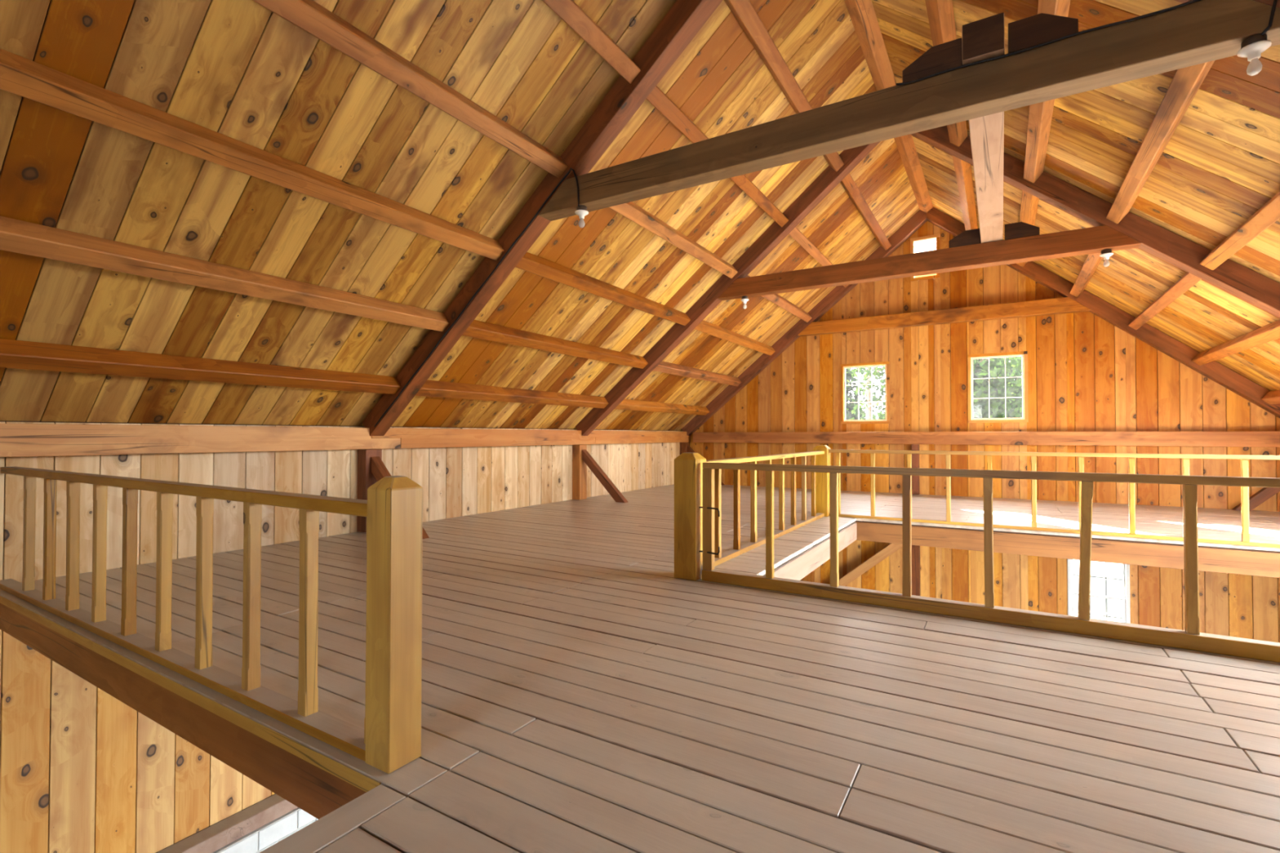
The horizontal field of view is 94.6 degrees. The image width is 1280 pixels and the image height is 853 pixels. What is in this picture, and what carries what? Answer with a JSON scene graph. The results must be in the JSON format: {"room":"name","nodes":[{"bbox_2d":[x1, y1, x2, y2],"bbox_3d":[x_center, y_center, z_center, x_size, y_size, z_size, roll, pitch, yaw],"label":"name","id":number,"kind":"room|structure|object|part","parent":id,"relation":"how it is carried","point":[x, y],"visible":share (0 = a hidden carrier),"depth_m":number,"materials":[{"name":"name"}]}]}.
{"room":"farm building","nodes":[
{"label":"farm building","id":0,"kind":"room"},
{"bbox_2d":[213,807,317,852],"bbox_3d":[-3.396,4.423,7.197,0.240,0.455,17.650,0,-1,31],"label":"wall","id":1,"kind":"structure","parent":0,"point":[262,838],"depth_m":6.20,"materials":[{"name":"paint"}]},
{"bbox_2d":[157,794,297,852],"bbox_3d":[-3.413,4.111,7.211,0.200,0.160,17.650,0,-1,31],"label":"wooden beam","id":2,"kind":"structure","parent":1,"relation":"on","point":[212,838],"depth_m":5.97,"materials":[{"name":"wood"}]},
{"bbox_2d":[0,419,683,852],"bbox_3d":[-3.495,2.227,7.349,0.061,4.850,17.750,0,-1,31],"label":"wall","id":3,"kind":"structure","parent":0,"point":[82,771],"depth_m":5.53,"materials":[{"name":"brown wood"}]},
{"bbox_2d":[0,423,400,457],"bbox_3d":[-5.593,0.094,3.713,0.178,0.263,9.305,0,-1,31],"label":"wall plate","id":4,"kind":"object","parent":3,"relation":"attached to","point":[16,440],"visible":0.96,"depth_m":5.52,"materials":[{"name":"wood"}]},
{"bbox_2d":[362,0,722,435],"bbox_3d":[-1.040,-2.222,6.014,5.517,4.690,0.200,0,-1,31],"label":"rafter","id":5,"kind":"object","parent":4,"relation":"on","point":[684,20],"visible":0.93,"depth_m":5.78,"materials":[{"name":"wood"}]},
{"bbox_2d":[0,338,401,394],"bbox_3d":[-5.196,-0.541,3.220,0.205,0.208,8.856,0,-1,31],"label":"purlin","id":6,"kind":"object","parent":5,"relation":"attached to","point":[18,354],"visible":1,"depth_m":5.07,"materials":[{"name":"wood"}]},
{"bbox_2d":[0,215,449,331],"bbox_3d":[-4.496,-1.215,2.802,0.205,0.208,8.856,0,-1,31],"label":"purlin","id":7,"kind":"object","parent":5,"relation":"attached to","point":[17,236],"visible":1,"depth_m":4.48,"materials":[{"name":"wood"}]},
{"bbox_2d":[0,48,504,260],"bbox_3d":[-3.796,-1.889,2.384,0.205,0.208,8.856,0,-1,31],"label":"purlin","id":8,"kind":"object","parent":5,"relation":"attached to","point":[20,76],"visible":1,"depth_m":3.87,"materials":[{"name":"wood"}]},
{"bbox_2d":[253,0,568,177],"bbox_3d":[-3.087,-2.570,1.961,0.205,0.208,8.856,0,-1,31],"label":"purlin","id":9,"kind":"object","parent":5,"relation":"attached to","point":[309,15],"visible":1,"depth_m":4.20,"materials":[{"name":"wood"}]},
{"bbox_2d":[373,167,579,426],"bbox_3d":[-1.902,-1.235,6.393,3.115,2.465,0.024,0,-1,31],"label":"power cable","id":10,"kind":"object","parent":5,"relation":"attached to","point":[571,168],"visible":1,"depth_m":6.19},
{"bbox_2d":[415,379,608,408],"bbox_3d":[-1.714,-0.456,8.917,0.205,0.208,4.091,0,-1,31],"label":"purlin","id":11,"kind":"object","parent":5,"relation":"attached to","point":[430,388],"visible":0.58,"depth_m":8.46,"materials":[{"name":"wood"}]},
{"bbox_2d":[462,320,648,368],"bbox_3d":[-1.013,-1.129,8.499,0.205,0.208,4.091,0,-1,31],"label":"purlin","id":12,"kind":"object","parent":5,"relation":"attached to","point":[477,329],"visible":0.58,"depth_m":8.01,"materials":[{"name":"wood"}]},
{"bbox_2d":[542,0,640,83],"bbox_3d":[-2.386,-3.244,1.543,0.205,0.208,8.856,0,-1,31],"label":"purlin","id":13,"kind":"object","parent":5,"relation":"attached to","point":[568,11],"visible":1,"depth_m":4.75,"materials":[{"name":"wood"}]},
{"bbox_2d":[609,201,737,278],"bbox_3d":[0.396,-2.485,7.658,0.205,0.208,4.091,0,-1,31],"label":"purlin","id":14,"kind":"object","parent":5,"relation":"attached to","point":[630,211],"visible":0.58,"depth_m":7.59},
{"bbox_2d":[646,85,788,226],"bbox_3d":[1.096,-3.158,7.240,0.205,0.208,4.091,0,-1,31],"label":"purlin","id":15,"kind":"object","parent":5,"relation":"attached to","point":[657,98],"visible":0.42,"depth_m":6.28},
{"bbox_2d":[724,0,844,171],"bbox_3d":[1.788,-3.824,6.827,0.205,0.208,4.091,0,-1,31],"label":"purlin","id":16,"kind":"object","parent":5,"relation":"attached to","point":[744,11],"visible":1,"depth_m":6.03,"materials":[{"name":"wood"}]},
{"bbox_2d":[844,0,896,90],"bbox_3d":[2.437,-4.450,6.440,0.244,0.165,4.091,0,-1,31],"label":"ridge beam","id":17,"kind":"structure","parent":5,"relation":"attached to","point":[862,14],"depth_m":6.76,"materials":[{"name":"wood"}]},
{"bbox_2d":[538,0,1279,221],"bbox_3d":[1.312,-2.258,4.572,5.328,0.280,0.200,0,-1,31],"label":"tie","id":18,"kind":"object","parent":5,"relation":"attached to","point":[1202,31],"visible":0.92,"depth_m":4.00,"materials":[{"name":"wood"}]},
{"bbox_2d":[574,204,588,227],"bbox_3d":[-0.557,-2.002,5.652,0.132,0.200,0.132,0,-1,31],"label":"bulb","id":19,"kind":"object","parent":18,"relation":"hanging from","point":[581,211],"visible":1,"depth_m":5.62,"materials":[{"name":"glass"}]},
{"bbox_2d":[902,37,962,82],"bbox_3d":[2.021,-2.504,4.089,0.365,0.195,0.100,0,-1,31],"label":"block","id":20,"kind":"object","parent":18,"relation":"on","point":[946,55],"visible":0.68,"depth_m":4.03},
{"bbox_2d":[961,12,1004,243],"bbox_3d":[3.422,-2.508,5.793,0.240,0.235,4.590,0,-1,31],"label":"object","id":21,"kind":"structure","parent":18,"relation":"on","point":[984,38],"depth_m":5.01,"materials":[{"name":"wood"}]},
{"bbox_2d":[1008,13,1078,53],"bbox_3d":[2.558,-2.508,3.761,0.365,0.195,0.100,0,-1,31],"label":"block","id":22,"kind":"object","parent":18,"relation":"on","point":[1036,29],"visible":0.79,"depth_m":3.73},
{"bbox_2d":[896,0,1277,85],"bbox_3d":[2.605,-2.259,3.648,1.894,0.308,0.017,0,-1,31],"label":"power cable","id":23,"kind":"object","parent":18,"relation":"attached to","point":[1273,7],"visible":1,"depth_m":3.60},
{"bbox_2d":[1236,33,1271,75],"bbox_3d":[3.376,-2.033,3.248,0.132,0.200,0.132,0,-1,31],"label":"bulb","id":24,"kind":"object","parent":18,"relation":"hanging from","point":[1252,47],"visible":1,"depth_m":3.23,"materials":[{"name":"glass"}]},
{"bbox_2d":[582,430,690,444],"bbox_3d":[0.019,0.232,12.893,0.178,0.263,4.455,0,-1,31],"label":"wall plate","id":25,"kind":"object","parent":3,"relation":"attached to","point":[601,437],"visible":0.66,"depth_m":12.59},
{"bbox_2d":[681,209,927,435],"bbox_3d":[3.440,-2.112,13.343,5.517,4.690,0.200,0,-1,31],"label":"rafter","id":26,"kind":"object","parent":25,"relation":"on","point":[918,219],"visible":0.74,"depth_m":13.21,"materials":[{"name":"wood"}]},
{"bbox_2d":[797,297,1089,336],"bbox_3d":[5.792,-2.183,11.901,5.217,0.260,0.200,0,-1,31],"label":"tie","id":27,"kind":"object","parent":26,"relation":"attached to","point":[1064,304],"visible":1,"depth_m":11.62,"materials":[{"name":"wood"}]},
{"bbox_2d":[0,0,1279,431],"bbox_3d":[1.280,-2.104,4.518,12.459,5.085,18.110,0,-1,31],"label":"ceiling","id":28,"kind":"structure","parent":0,"point":[240,70],"depth_m":5.27,"materials":[{"name":"brown wood"}]},
{"bbox_2d":[515,252,690,325],"bbox_3d":[-0.313,-1.803,8.081,0.205,0.208,4.091,0,-1,31],"label":"purlin","id":29,"kind":"object","parent":28,"relation":"attached to","point":[531,263],"visible":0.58,"depth_m":7.56,"materials":[{"name":"wood"}]},
{"bbox_2d":[694,320,775,355],"bbox_3d":[1.927,-1.748,11.745,0.205,0.208,4.091,0,-1,31],"label":"purlin","id":30,"kind":"object","parent":28,"relation":"attached to","point":[704,326],"visible":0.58,"depth_m":11.46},
{"bbox_2d":[924,0,967,146],"bbox_3d":[3.118,-3.801,6.013,0.205,0.208,4.091,0,-1,31],"label":"purlin","id":31,"kind":"object","parent":28,"relation":"attached to","point":[940,14],"visible":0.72,"depth_m":5.57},
{"bbox_2d":[952,155,977,230],"bbox_3d":[5.358,-3.746,9.678,0.205,0.208,4.091,0,-1,31],"label":"purlin","id":32,"kind":"object","parent":28,"relation":"attached to","point":[962,168],"visible":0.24,"depth_m":9.32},
{"bbox_2d":[1016,190,1039,266],"bbox_3d":[6.048,-3.091,9.246,0.205,0.208,4.091,0,-1,31],"label":"purlin","id":33,"kind":"object","parent":28,"relation":"attached to","point":[1029,202],"visible":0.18,"depth_m":8.29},
{"bbox_2d":[1023,0,1070,182],"bbox_3d":[3.808,-3.147,5.582,0.205,0.208,4.091,0,-1,31],"label":"purlin","id":34,"kind":"object","parent":28,"relation":"attached to","point":[1040,114],"visible":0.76,"depth_m":6.09,"materials":[{"name":"wood"}]},
{"bbox_2d":[1070,252,1102,297],"bbox_3d":[6.739,-2.437,8.814,0.205,0.208,4.091,0,-1,31],"label":"purlin","id":35,"kind":"object","parent":28,"relation":"attached to","point":[1092,261],"visible":0.58,"depth_m":9.14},
{"bbox_2d":[1106,60,1214,223],"bbox_3d":[4.499,-2.492,5.150,0.205,0.208,4.091,0,-1,31],"label":"purlin","id":36,"kind":"object","parent":28,"relation":"attached to","point":[1186,82],"visible":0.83,"depth_m":4.89,"materials":[{"name":"wood"}]},
{"bbox_2d":[1128,271,1201,329],"bbox_3d":[7.429,-1.782,8.382,0.205,0.208,4.091,0,-1,31],"label":"purlin","id":37,"kind":"object","parent":28,"relation":"attached to","point":[1188,280],"visible":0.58,"depth_m":8.03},
{"bbox_2d":[1191,320,1279,365],"bbox_3d":[8.119,-1.127,7.950,0.205,0.208,4.091,0,-1,31],"label":"purlin","id":38,"kind":"object","parent":28,"relation":"attached to","point":[1269,332],"visible":1,"depth_m":7.86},
{"bbox_2d":[1200,191,1279,270],"bbox_3d":[5.189,-1.837,4.718,0.205,0.208,4.091,0,-1,31],"label":"purlin","id":39,"kind":"object","parent":28,"relation":"attached to","point":[1266,215],"visible":1,"depth_m":5.42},
{"bbox_2d":[1261,390,1279,404],"bbox_3d":[8.810,-0.473,7.518,0.205,0.208,4.091,0,-1,31],"label":"purlin","id":40,"kind":"object","parent":28,"relation":"attached to","point":[1271,397],"visible":1,"depth_m":9.03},
{"bbox_2d":[0,484,1279,852],"bbox_3d":[1.240,1.294,4.409,11.100,0.062,17.650,0,-1,31],"label":"floor","id":41,"kind":"structure","parent":0,"point":[580,695],"depth_m":2.67,"materials":[{"name":"brown wood"}]},
{"bbox_2d":[0,603,365,819],"bbox_3d":[-2.974,1.418,3.420,4.920,0.220,0.150,0,-1,31],"label":"beam","id":42,"kind":"structure","parent":41,"relation":"attached to","point":[317,792],"depth_m":2.78,"materials":[{"name":"wood"}]},
{"bbox_2d":[0,466,367,761],"bbox_3d":[-3.024,0.776,3.468,4.808,0.939,0.112,0,-1,31],"label":"railing","id":43,"kind":"object","parent":41,"relation":"on","point":[304,715],"visible":0.91,"depth_m":2.95,"materials":[{"name":"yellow wood"}]},
{"bbox_3d":[-3.028,1.226,3.456,4.808,0.040,0.100,0,-1,31],"label":"rail","id":44,"kind":"part","parent":43,"relation":"part of","materials":[{"name":"brown wood"}]},
{"bbox_3d":[-3.017,0.332,3.486,4.808,0.050,0.085,0,-1,31],"label":"rail","id":45,"kind":"part","parent":43,"relation":"part of","materials":[{"name":"brown wood"}]},
{"bbox_2d":[356,448,382,533],"bbox_3d":[-3.367,0.792,7.356,0.172,1.016,0.220,0,-1,31],"label":"wall post","id":46,"kind":"object","parent":41,"relation":"on","point":[366,478],"visible":0.6,"depth_m":7.26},
{"bbox_2d":[364,475,422,773],"bbox_3d":[-0.908,0.707,2.185,0.138,1.045,0.140,0,-1,31],"label":"newel post","id":47,"kind":"object","parent":41,"relation":"on","point":[393,656],"visible":1,"depth_m":2.13,"materials":[{"name":"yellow wood"}]},
{"bbox_2d":[370,456,429,538],"bbox_3d":[-2.878,0.834,7.068,0.942,0.925,0.120,0,-1,31],"label":"knee brace","id":48,"kind":"object","parent":41,"relation":"on","point":[378,468],"visible":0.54,"depth_m":7.22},
{"bbox_2d":[572,444,586,500],"bbox_3d":[-1.127,0.847,11.020,0.172,1.016,0.220,0,-1,31],"label":"wall post","id":49,"kind":"object","parent":41,"relation":"on","point":[579,466],"visible":0.84,"depth_m":10.94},
{"bbox_2d":[371,427,595,448],"bbox_3d":[-2.155,0.178,9.338,0.178,0.263,4.710,0,-1,31],"label":"wall plate","id":50,"kind":"object","parent":49,"relation":"on","point":[410,437],"visible":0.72,"depth_m":8.81,"materials":[{"name":"wood"}]},
{"bbox_2d":[575,141,879,435],"bbox_3d":[1.200,-2.167,9.678,5.517,4.690,0.200,0,-1,31],"label":"rafter","id":51,"kind":"object","parent":50,"relation":"on","point":[828,179],"visible":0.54,"depth_m":9.45,"materials":[{"name":"wood"}]},
{"bbox_2d":[614,399,709,415],"bbox_3d":[0.526,-0.400,12.581,0.205,0.208,4.091,0,-1,31],"label":"purlin","id":52,"kind":"object","parent":51,"relation":"attached to","point":[626,404],"visible":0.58,"depth_m":12.31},
{"bbox_2d":[653,360,741,386],"bbox_3d":[1.226,-1.074,12.163,0.205,0.208,4.091,0,-1,31],"label":"purlin","id":53,"kind":"object","parent":51,"relation":"attached to","point":[664,366],"visible":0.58,"depth_m":11.88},
{"bbox_2d":[745,275,812,322],"bbox_3d":[2.636,-2.430,11.322,0.205,0.208,4.091,0,-1,31],"label":"purlin","id":54,"kind":"object","parent":51,"relation":"attached to","point":[776,299],"visible":0.58,"depth_m":11.71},
{"bbox_2d":[788,226,848,287],"bbox_3d":[3.336,-3.103,10.904,0.205,0.208,4.091,0,-1,31],"label":"purlin","id":55,"kind":"object","parent":51,"relation":"attached to","point":[795,233],"visible":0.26,"depth_m":10.09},
{"bbox_2d":[840,173,891,250],"bbox_3d":[4.028,-3.769,10.491,0.205,0.208,4.091,0,-1,31],"label":"purlin","id":56,"kind":"object","parent":51,"relation":"attached to","point":[848,183],"visible":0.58,"depth_m":10.15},
{"bbox_2d":[893,133,933,212],"bbox_3d":[4.676,-4.395,10.104,0.244,0.165,4.091,0,-1,31],"label":"ridge beam","id":57,"kind":"structure","parent":51,"relation":"attached to","point":[905,145],"depth_m":10.05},
{"bbox_2d":[717,225,1141,300],"bbox_3d":[3.552,-2.218,8.237,5.279,0.270,0.200,0,-1,31],"label":"tie","id":58,"kind":"object","parent":51,"relation":"attached to","point":[1091,240],"visible":1,"depth_m":7.86,"materials":[{"name":"wood"}]},
{"bbox_2d":[740,295,749,309],"bbox_3d":[1.666,-1.966,9.385,0.132,0.200,0.132,0,-1,31],"label":"bulb","id":59,"kind":"object","parent":58,"relation":"hanging from","point":[744,299],"visible":1,"depth_m":9.36,"materials":[{"name":"glass"}]},
{"bbox_2d":[948,228,981,248],"bbox_3d":[4.261,-2.459,7.753,0.365,0.195,0.100,0,-1,31],"label":"block","id":60,"kind":"object","parent":58,"relation":"on","point":[971,237],"visible":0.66,"depth_m":7.70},
{"bbox_2d":[1004,222,1039,239],"bbox_3d":[4.798,-2.463,7.425,0.365,0.195,0.100,0,-1,31],"label":"block","id":61,"kind":"object","parent":58,"relation":"on","point":[1019,229],"visible":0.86,"depth_m":7.39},
{"bbox_2d":[1099,248,1113,266],"bbox_3d":[5.539,-1.996,7.017,0.132,0.200,0.132,0,-1,31],"label":"bulb","id":62,"kind":"object","parent":58,"relation":"hanging from","point":[1106,254],"visible":1,"depth_m":6.99,"materials":[{"name":"glass"}]},
{"bbox_2d":[582,449,627,502],"bbox_3d":[-0.638,0.889,10.732,0.942,0.925,0.120,0,-1,31],"label":"knee brace","id":63,"kind":"object","parent":41,"relation":"on","point":[606,482],"visible":1,"depth_m":10.70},
{"bbox_2d":[680,442,689,454],"bbox_3d":[1.113,0.902,14.684,0.172,1.016,0.220,0,-1,31],"label":"wall post","id":64,"kind":"object","parent":41,"relation":"on","point":[683,446],"visible":0.32,"depth_m":14.60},
{"bbox_2d":[674,452,706,580],"bbox_3d":[0.426,0.747,5.006,0.205,1.050,0.205,0,-1,31],"label":"newel post","id":65,"kind":"object","parent":41,"relation":"on","point":[688,466],"visible":0.94,"depth_m":4.92,"materials":[{"name":"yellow wood"}]},
{"bbox_2d":[687,445,724,485],"bbox_3d":[1.602,0.944,14.397,0.942,0.925,0.120,0,-1,31],"label":"knee brace","id":66,"kind":"object","parent":41,"relation":"on","point":[689,448],"visible":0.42,"depth_m":14.58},
{"bbox_2d":[706,450,824,566],"bbox_3d":[1.567,0.817,6.921,0.105,0.966,4.251,0,-1,31],"label":"railing","id":67,"kind":"object","parent":41,"relation":"on","point":[738,549],"visible":0.76,"depth_m":6.34,"materials":[{"name":"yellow wood"}]},
{"bbox_3d":[1.574,0.356,6.924,0.090,0.045,4.251,0,-1,31],"label":"rail","id":68,"kind":"part","parent":67,"relation":"part of","materials":[{"name":"brown wood"}]},
{"bbox_3d":[1.565,1.275,6.916,0.100,0.048,4.251,0,-1,31],"label":"rail","id":69,"kind":"part","parent":67,"relation":"part of","materials":[{"name":"brown wood"}]},
{"bbox_2d":[764,522,857,580],"bbox_3d":[1.981,1.485,6.790,0.140,0.250,4.190,0,-1,31],"label":"beam","id":70,"kind":"structure","parent":41,"relation":"attached to","point":[805,563],"depth_m":6.57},
{"bbox_2d":[813,444,831,516],"bbox_3d":[2.720,0.804,8.831,0.210,1.050,0.205,0,-1,31],"label":"newel post","id":71,"kind":"object","parent":41,"relation":"on","point":[822,479],"visible":0.77,"depth_m":8.74,"materials":[{"name":"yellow wood"}]},
{"bbox_2d":[911,444,919,494],"bbox_3d":[5.599,0.870,12.007,0.130,1.013,0.140,0,-1,31],"label":"post","id":72,"kind":"object","parent":41,"relation":"on","point":[915,457],"visible":0.82,"depth_m":11.95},
{"bbox_2d":[699,462,1279,662],"bbox_3d":[2.652,0.767,3.604,5.052,0.970,0.100,0,-1,31],"label":"railing","id":73,"kind":"object","parent":41,"relation":"on","point":[1190,638],"visible":1,"depth_m":3.81,"materials":[{"name":"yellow wood"}]},
{"bbox_3d":[2.667,1.210,3.596,5.015,0.085,0.085,0,-1,31],"label":"rail","id":74,"kind":"part","parent":73,"relation":"part of","materials":[{"name":"brown wood"}]},
{"bbox_3d":[2.668,0.307,3.610,5.015,0.050,0.050,0,-1,31],"label":"rail","id":75,"kind":"part","parent":73,"relation":"part of","materials":[{"name":"brown wood"}]},
{"bbox_2d":[828,449,1279,547],"bbox_3d":[5.160,0.817,7.362,5.483,0.986,0.125,0,-1,31],"label":"railing","id":76,"kind":"object","parent":41,"relation":"on","point":[1243,459],"visible":0.86,"depth_m":7.21,"materials":[{"name":"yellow wood"}]},
{"bbox_3d":[5.149,0.346,7.349,5.483,0.045,0.080,0,-1,31],"label":"rail","id":77,"kind":"part","parent":76,"relation":"part of","materials":[{"name":"brown wood"}]},
{"bbox_3d":[5.169,1.290,7.370,5.483,0.040,0.090,0,-1,31],"label":"rail","id":78,"kind":"part","parent":76,"relation":"part of","materials":[{"name":"brown wood"}]},
{"bbox_2d":[854,521,1279,577],"bbox_3d":[3.878,1.515,8.244,10.400,0.262,0.190,0,-1,31],"label":"beam","id":79,"kind":"structure","parent":41,"relation":"attached to","point":[1212,560],"depth_m":7.22,"materials":[{"name":"wood"}]},
{"bbox_2d":[1231,476,1279,511],"bbox_3d":[9.959,0.880,9.289,0.942,0.925,0.120,0,-1,31],"label":"knee brace","id":80,"kind":"object","parent":41,"relation":"on","point":[1264,494],"visible":0.62,"depth_m":9.33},
{"bbox_2d":[689,221,1279,643],"bbox_3d":[5.859,0.124,11.982,11.220,9.210,0.062,0,-1,31],"label":"wall","id":81,"kind":"structure","parent":0,"point":[1086,373],"depth_m":11.17,"materials":[{"name":"brown wood"}]},
{"bbox_2d":[840,361,889,423],"bbox_3d":[4.808,-0.708,12.631,0.990,1.300,0.072,0,-1,31],"label":"window","id":82,"kind":"structure","parent":81,"relation":"in","point":[886,364],"depth_m":12.61,"materials":[{"name":"brown wood"}]},
{"bbox_3d":[4.406,-0.705,12.869,0.055,1.190,0.060,0,-1,31],"label":"casing","id":83,"kind":"part","parent":82,"relation":"part of","materials":[{"name":"brown wood"}]},
{"bbox_3d":[4.805,-1.331,12.634,0.990,0.055,0.060,0,-1,31],"label":"casing","id":84,"kind":"part","parent":82,"relation":"part of","materials":[{"name":"brown wood"}]},
{"bbox_3d":[4.804,-0.086,12.617,0.990,0.055,0.060,0,-1,31],"label":"casing","id":85,"kind":"part","parent":82,"relation":"part of","materials":[{"name":"brown wood"}]},
{"bbox_3d":[5.204,-0.711,12.382,0.055,1.190,0.060,0,-1,31],"label":"casing","id":86,"kind":"part","parent":82,"relation":"part of","materials":[{"name":"brown wood"}]},
{"bbox_2d":[910,234,940,281],"bbox_3d":[5.818,-3.431,12.056,0.540,0.880,0.111,0,-1,31],"label":"window","id":87,"kind":"structure","parent":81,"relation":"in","point":[931,242],"depth_m":12.04,"materials":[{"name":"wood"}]},
{"bbox_3d":[5.600,-3.429,12.159,0.060,0.760,0.060,0,-1,31],"label":"frame","id":88,"kind":"part","parent":87,"relation":"part of","materials":[{"name":"brown wood"}]},
{"bbox_3d":[5.805,-3.841,12.040,0.540,0.060,0.060,0,-1,31],"label":"frame","id":89,"kind":"part","parent":87,"relation":"part of","materials":[{"name":"brown wood"}]},
{"bbox_3d":[5.804,-3.021,12.028,0.540,0.060,0.060,0,-1,31],"label":"frame","id":90,"kind":"part","parent":87,"relation":"part of","materials":[{"name":"brown wood"}]},
{"bbox_3d":[6.010,-3.433,11.909,0.060,0.760,0.060,0,-1,31],"label":"frame","id":91,"kind":"part","parent":87,"relation":"part of","materials":[{"name":"brown wood"}]},
{"bbox_2d":[693,431,1279,447],"bbox_3d":[5.792,0.232,11.870,10.420,0.250,0.196,0,-1,31],"label":"girt","id":92,"kind":"object","parent":81,"relation":"attached to","point":[1164,438],"visible":1,"depth_m":10.96,"materials":[{"name":"wood"}]},
{"bbox_2d":[967,351,1028,422],"bbox_3d":[6.873,-0.744,11.369,0.990,1.340,0.072,0,-1,31],"label":"window","id":93,"kind":"structure","parent":81,"relation":"in","point":[1024,354],"depth_m":11.33,"materials":[{"name":"brown wood"}]},
{"bbox_3d":[6.471,-0.741,11.608,0.055,1.230,0.060,0,-1,31],"label":"casing","id":94,"kind":"part","parent":93,"relation":"part of","materials":[{"name":"brown wood"}]},
{"bbox_3d":[6.870,-1.387,11.373,0.990,0.055,0.060,0,-1,31],"label":"casing","id":95,"kind":"part","parent":93,"relation":"part of","materials":[{"name":"brown wood"}]},
{"bbox_3d":[6.869,-0.102,11.355,0.990,0.055,0.060,0,-1,31],"label":"casing","id":96,"kind":"part","parent":93,"relation":"part of","materials":[{"name":"brown wood"}]},
{"bbox_3d":[7.268,-0.747,11.120,0.055,1.230,0.060,0,-1,31],"label":"casing","id":97,"kind":"part","parent":93,"relation":"part of","materials":[{"name":"brown wood"}]},
{"bbox_2d":[1066,559,1130,623],"bbox_3d":[8.157,3.026,10.527,0.880,1.470,0.092,0,-1,31],"label":"window","id":98,"kind":"structure","parent":81,"relation":"in","point":[1126,567],"depth_m":10.44,"materials":[{"name":"metal"}]},
{"bbox_3d":[7.800,3.028,10.738,0.050,1.370,0.080,0,-1,31],"label":"casing","id":99,"kind":"part","parent":98,"relation":"part of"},
{"bbox_3d":[8.174,2.691,10.558,0.780,0.700,0.030,0,-1,31],"label":"sash","id":100,"kind":"part","parent":98,"relation":"part of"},
{"bbox_3d":[8.157,3.361,10.523,0.780,0.700,0.030,0,-1,31],"label":"sash","id":101,"kind":"part","parent":98,"relation":"part of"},
{"bbox_3d":[8.508,3.023,10.306,0.050,1.370,0.080,0,-1,31],"label":"casing","id":102,"kind":"part","parent":98,"relation":"part of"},
{"bbox_3d":[5.332,4.633,1.858,20.900,0.100,17.650,0,-1,31],"label":"floor","id":103,"kind":"structure","parent":0,"visible":0},
{"bbox_2d":[803,569,814,582],"bbox_3d":[3.735,3.232,13.070,0.200,3.020,0.200,0,-1,31],"label":"post","id":104,"kind":"object","parent":103,"relation":"on","point":[810,577],"visible":0.06,"depth_m":12.97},
{"bbox_2d":[911,545,920,595],"bbox_3d":[5.597,3.219,11.973,0.140,3.020,0.140,0,-1,31],"label":"post","id":105,"kind":"object","parent":103,"relation":"on","point":[916,588],"visible":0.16,"depth_m":11.92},
{"bbox_2d":[839,543,902,586],"bbox_3d":[4.844,2.802,12.281,2.484,2.125,0.120,0,-1,31],"label":"knee brace","id":106,"kind":"object","parent":105,"relation":"attached to","point":[891,548],"visible":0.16,"depth_m":12.26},
{"label":"outside","id":107,"kind":"structure","parent":0,"visible":0},
{"bbox_2d":[1072,559,1123,622],"bbox_3d":[34.794,5.606,56.857,160.000,0.200,106.550,0,-1,31],"label":"ground","id":108,"kind":"structure","parent":107,"point":[1113,587],"depth_m":17.91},
{"bbox_2d":[845,367,875,419],"bbox_3d":[6.859,0.275,22.117,5.252,9.413,5.246,1,-1,-38],"label":"tree","id":109,"kind":"object","parent":108,"relation":"on","point":[848,375],"visible":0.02,"depth_m":21.36,"materials":[{"name":"green plant"}]},
{"bbox_2d":[845,366,885,419],"bbox_3d":[6.929,0.556,17.510,3.342,8.718,3.949,0,-1,-24],"label":"tree","id":110,"kind":"object","parent":108,"relation":"on","point":[866,393],"visible":0.12,"depth_m":17.34,"materials":[{"name":"green plant"}]},
{"bbox_2d":[846,377,885,419],"bbox_3d":[11.073,1.380,27.064,5.563,7.358,5.710,0,-1,-27],"label":"tree","id":111,"kind":"object","parent":108,"relation":"on","point":[879,415],"visible":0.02,"depth_m":27.02,"materials":[{"name":"green plant"}]},
{"bbox_2d":[879,356,1022,417],"bbox_3d":[9.858,0.774,17.742,5.243,8.296,4.853,0,-1,31],"label":"tree","id":112,"kind":"object","parent":108,"relation":"on","point":[980,366],"visible":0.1,"depth_m":16.95,"materials":[{"name":"green plant"}]},
{"bbox_2d":[981,356,1022,417],"bbox_3d":[13.938,-0.289,20.859,6.592,10.517,6.865,0,-1,15],"label":"tree","id":113,"kind":"object","parent":108,"relation":"on","point":[1016,379],"visible":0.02,"depth_m":20.07,"materials":[{"name":"green plant"}]},
{"bbox_3d":[6.026,2.154,1.529,0.060,4.850,17.750,0,-1,31],"label":"wall","id":114,"kind":"structure","parent":0,"visible":0},
{"bbox_3d":[5.844,0.074,1.490,0.178,0.263,17.440,0,-1,31],"label":"wall plate","id":115,"kind":"object","parent":114,"relation":"attached to","visible":0},
{"bbox_2d":[910,124,1279,317],"bbox_3d":[5.908,-2.203,6.801,5.517,4.690,0.200,0,-1,31],"label":"rafter","id":116,"kind":"object","parent":115,"relation":"on","point":[1262,291],"visible":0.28,"depth_m":6.80,"materials":[{"name":"wood"}]},
{"bbox_2d":[926,207,1279,417],"bbox_3d":[8.148,-2.148,10.465,5.517,4.690,0.200,0,-1,31],"label":"rafter","id":117,"kind":"object","parent":115,"relation":"on","point":[1223,375],"visible":0.69,"depth_m":10.13,"materials":[{"name":"wood"}]},
{"bbox_2d":[1174,0,1279,8],"bbox_3d":[3.668,-2.259,3.137,5.517,4.690,0.200,0,-1,31],"label":"rafter","id":118,"kind":"object","parent":115,"relation":"on","point":[1270,2],"visible":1,"depth_m":3.19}
]}

